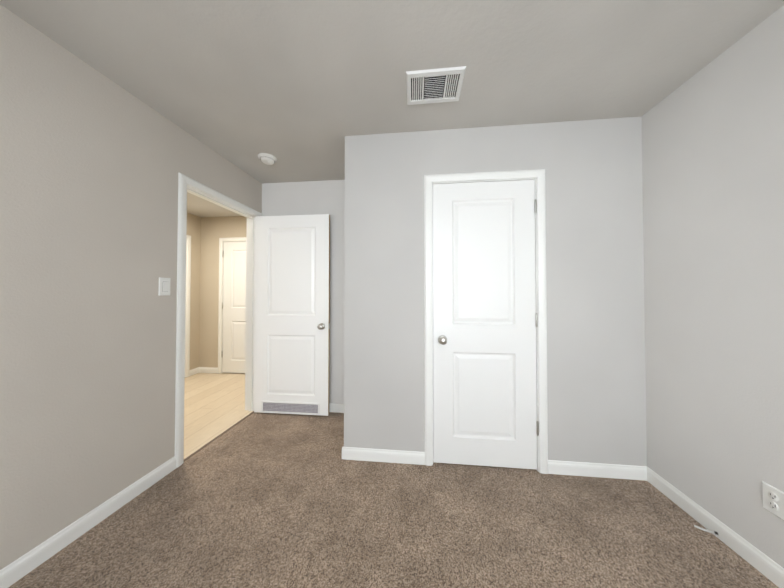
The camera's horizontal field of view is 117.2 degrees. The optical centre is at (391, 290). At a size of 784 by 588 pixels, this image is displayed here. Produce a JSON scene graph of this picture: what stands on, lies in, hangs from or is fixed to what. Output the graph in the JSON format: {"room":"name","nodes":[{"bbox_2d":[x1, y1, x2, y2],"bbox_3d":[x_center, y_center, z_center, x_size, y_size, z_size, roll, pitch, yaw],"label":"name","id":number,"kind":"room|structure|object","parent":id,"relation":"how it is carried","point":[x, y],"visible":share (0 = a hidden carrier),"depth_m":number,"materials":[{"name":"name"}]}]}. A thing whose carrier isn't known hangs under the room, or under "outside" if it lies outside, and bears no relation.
{"room":"empty bedroom","nodes":[
{"label":"empty bedroom","id":0,"kind":"room"},
{"bbox_2d":[0,4,261,569],"bbox_3d":[-1.700,0.028,0.897,0.115,2.440,5.680,0,-1,7],"label":"wall","id":1,"kind":"structure","parent":0,"point":[93,162],"depth_m":1.23,"materials":[{"name":"paint"}]},
{"bbox_2d":[0,456,175,587],"bbox_3d":[-1.705,1.205,0.855,0.145,0.086,5.500,0,-1,7],"label":"baseboard","id":2,"kind":"structure","parent":1,"relation":"attached to","point":[12,573],"depth_m":1.21,"materials":[{"name":"white wood"}]},
{"bbox_2d":[158,277,170,295],"bbox_3d":[-1.542,-0.024,1.627,0.013,0.122,0.074,0,-1,7],"label":"rocker light switch","id":3,"kind":"object","parent":1,"relation":"attached to","point":[164,286],"visible":1,"depth_m":1.62,"materials":[{"name":"white plastic"}]},
{"bbox_2d":[175,172,261,467],"bbox_3d":[-1.541,0.214,2.156,0.153,2.107,0.892,0,-1,7],"label":"door frame","id":4,"kind":"structure","parent":1,"relation":"attached to","point":[186,184],"depth_m":1.79,"materials":[{"name":"white wood"}]},
{"bbox_2d":[254,214,329,415],"bbox_3d":[-1.035,0.245,2.466,0.800,2.030,0.163,0,-1,6],"label":"entry door","id":5,"kind":"structure","parent":4,"relation":"attached to","point":[292,325],"depth_m":2.45,"materials":[{"name":"white wood"}]},
{"bbox_2d":[184,411,253,461],"bbox_3d":[-1.492,1.267,2.134,0.036,0.008,0.768,0,-1,7],"label":"trim","id":6,"kind":"structure","parent":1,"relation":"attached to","point":[205,445],"depth_m":2.04,"materials":[{"name":"brown"}]},
{"bbox_2d":[186,213,200,369],"bbox_3d":[-3.248,0.046,2.072,0.115,2.440,3.415,0,-1,6],"label":"wall","id":7,"kind":"structure","parent":0,"point":[193,231],"depth_m":3.67,"materials":[{"name":"paint"}]},
{"bbox_2d":[185,235,190,377],"bbox_3d":[-3.132,0.229,3.155,0.132,2.107,0.892,0,-1,6],"label":"door frame","id":8,"kind":"structure","parent":7,"relation":"attached to","point":[188,238],"depth_m":3.55,"materials":[{"name":"white wood"}]},
{"bbox_2d":[184,373,252,458],"bbox_3d":[-2.397,1.325,2.026,1.814,0.122,3.530,0,-1,6],"label":"floor","id":9,"kind":"structure","parent":0,"point":[212,401],"depth_m":2.63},
{"bbox_2d":[199,216,246,367],"bbox_3d":[-2.241,0.071,3.745,1.788,2.440,0.115,0,-1,6],"label":"wall","id":10,"kind":"structure","parent":0,"point":[214,230],"depth_m":3.75,"materials":[{"name":"paint"}]},
{"bbox_2d":[197,367,217,372],"bbox_3d":[-2.861,1.248,3.726,0.324,0.086,0.013,0,-1,6],"label":"baseboard","id":11,"kind":"structure","parent":10,"relation":"attached to","point":[200,369],"depth_m":3.72,"materials":[{"name":"white wood"}]},
{"bbox_2d":[218,237,245,373],"bbox_3d":[-2.251,0.237,3.735,0.892,2.107,0.132,0,-1,6],"label":"door frame","id":12,"kind":"structure","parent":10,"relation":"attached to","point":[236,239],"depth_m":3.71,"materials":[{"name":"white wood"}]},
{"bbox_2d":[222,242,245,372],"bbox_3d":[-2.261,0.263,3.676,0.770,2.030,0.099,0,-1,6],"label":"door","id":13,"kind":"structure","parent":10,"relation":"in","point":[234,305],"depth_m":3.71,"materials":[{"name":"white wood"}]},
{"bbox_2d":[262,180,344,403],"bbox_3d":[0.146,0.052,2.504,3.265,2.440,0.115,0,-1,6],"label":"wall","id":14,"kind":"structure","parent":0,"point":[305,198],"depth_m":2.53,"materials":[{"name":"paint"}]},
{"bbox_2d":[329,403,343,412],"bbox_3d":[-0.871,1.230,2.522,1.155,0.086,0.013,0,-1,6],"label":"baseboard","id":15,"kind":"structure","parent":14,"relation":"attached to","point":[333,407],"depth_m":2.49,"materials":[{"name":"white wood"}]},
{"bbox_2d":[0,0,783,216],"bbox_3d":[-0.848,-1.253,0.831,5.140,0.120,5.680,0,-1,6],"label":"ceiling","id":16,"kind":"structure","parent":0,"point":[299,90],"depth_m":1.23,"materials":[{"name":"paint"}]},
{"bbox_2d":[258,153,276,164],"bbox_3d":[-1.107,-1.152,2.126,0.154,0.042,0.154,0,-1,6],"label":"smoke detector","id":17,"kind":"object","parent":16,"relation":"attached to","point":[266,158],"visible":1,"depth_m":2.09,"materials":[{"name":"white plastic"}]},
{"bbox_2d":[406,66,465,104],"bbox_3d":[0.246,-1.179,1.395,0.320,0.010,0.228,0,-1,6],"label":"ceiling vent","id":18,"kind":"object","parent":16,"relation":"in","point":[439,85],"visible":1,"depth_m":1.38,"materials":[{"name":"white metal"}]},
{"bbox_2d":[8,412,778,587],"bbox_3d":[-0.084,1.298,0.214,3.505,0.120,4.680,0,-1,6],"label":"floor carpet","id":19,"kind":"object","parent":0,"point":[265,500],"visible":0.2,"depth_m":1.25,"materials":[{"name":"brown carpet"}]},
{"bbox_2d":[344,117,646,465],"bbox_3d":[0.674,0.041,1.768,2.070,2.440,0.115,0,-1,6],"label":"wall","id":20,"kind":"structure","parent":0,"point":[596,384],"depth_m":1.67,"materials":[{"name":"paint"}]},
{"bbox_2d":[342,447,424,464],"bbox_3d":[-0.058,1.218,1.758,0.592,0.086,0.013,0,-1,6],"label":"baseboard","id":21,"kind":"structure","parent":20,"relation":"attached to","point":[348,453],"depth_m":1.75,"materials":[{"name":"white wood"}]},
{"bbox_2d":[424,169,547,473],"bbox_3d":[0.660,0.208,1.758,0.841,2.107,0.132,0,-1,6],"label":"door frame","id":22,"kind":"structure","parent":20,"relation":"attached to","point":[538,176],"depth_m":1.69,"materials":[{"name":"white wood"}]},
{"bbox_2d":[433,180,538,468],"bbox_3d":[0.661,0.234,1.730,0.721,2.030,0.163,0,-1,6],"label":"closet door","id":23,"kind":"structure","parent":20,"relation":"in","point":[485,319],"depth_m":1.72,"materials":[{"name":"white wood"}]},
{"bbox_2d":[548,460,644,480],"bbox_3d":[1.375,1.216,1.616,0.607,0.086,0.013,0,-1,6],"label":"baseboard","id":24,"kind":"structure","parent":20,"relation":"attached to","point":[632,472],"depth_m":1.61,"materials":[{"name":"white wood"}]},
{"bbox_2d":[694,525,714,533],"bbox_3d":[1.622,1.240,1.239,0.010,0.025,0.070,1,-1,-37],"label":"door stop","id":25,"kind":"object","parent":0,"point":[706,530],"visible":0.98,"depth_m":1.24,"materials":[{"name":"white plastic"}]},
{"bbox_2d":[642,5,783,567],"bbox_3d":[1.603,0.016,0.066,0.115,2.440,4.680,0,-1,6],"label":"wall","id":26,"kind":"structure","parent":0,"point":[713,175],"depth_m":1.20,"materials":[{"name":"paint"}]},
{"bbox_2d":[645,466,783,587],"bbox_3d":[1.505,1.188,-0.284,0.013,0.086,3.770,0,-1,6],"label":"baseboard","id":27,"kind":"structure","parent":26,"relation":"attached to","point":[770,569],"depth_m":1.19,"materials":[{"name":"white wood"}]},
{"bbox_2d":[762,481,783,519],"bbox_3d":[1.637,0.904,1.025,0.008,0.116,0.072,0,-1,6],"label":"duplex electrical outlet","id":28,"kind":"object","parent":26,"relation":"attached to","point":[773,500],"visible":1,"depth_m":1.02,"materials":[{"name":"white plastic"}]}
]}

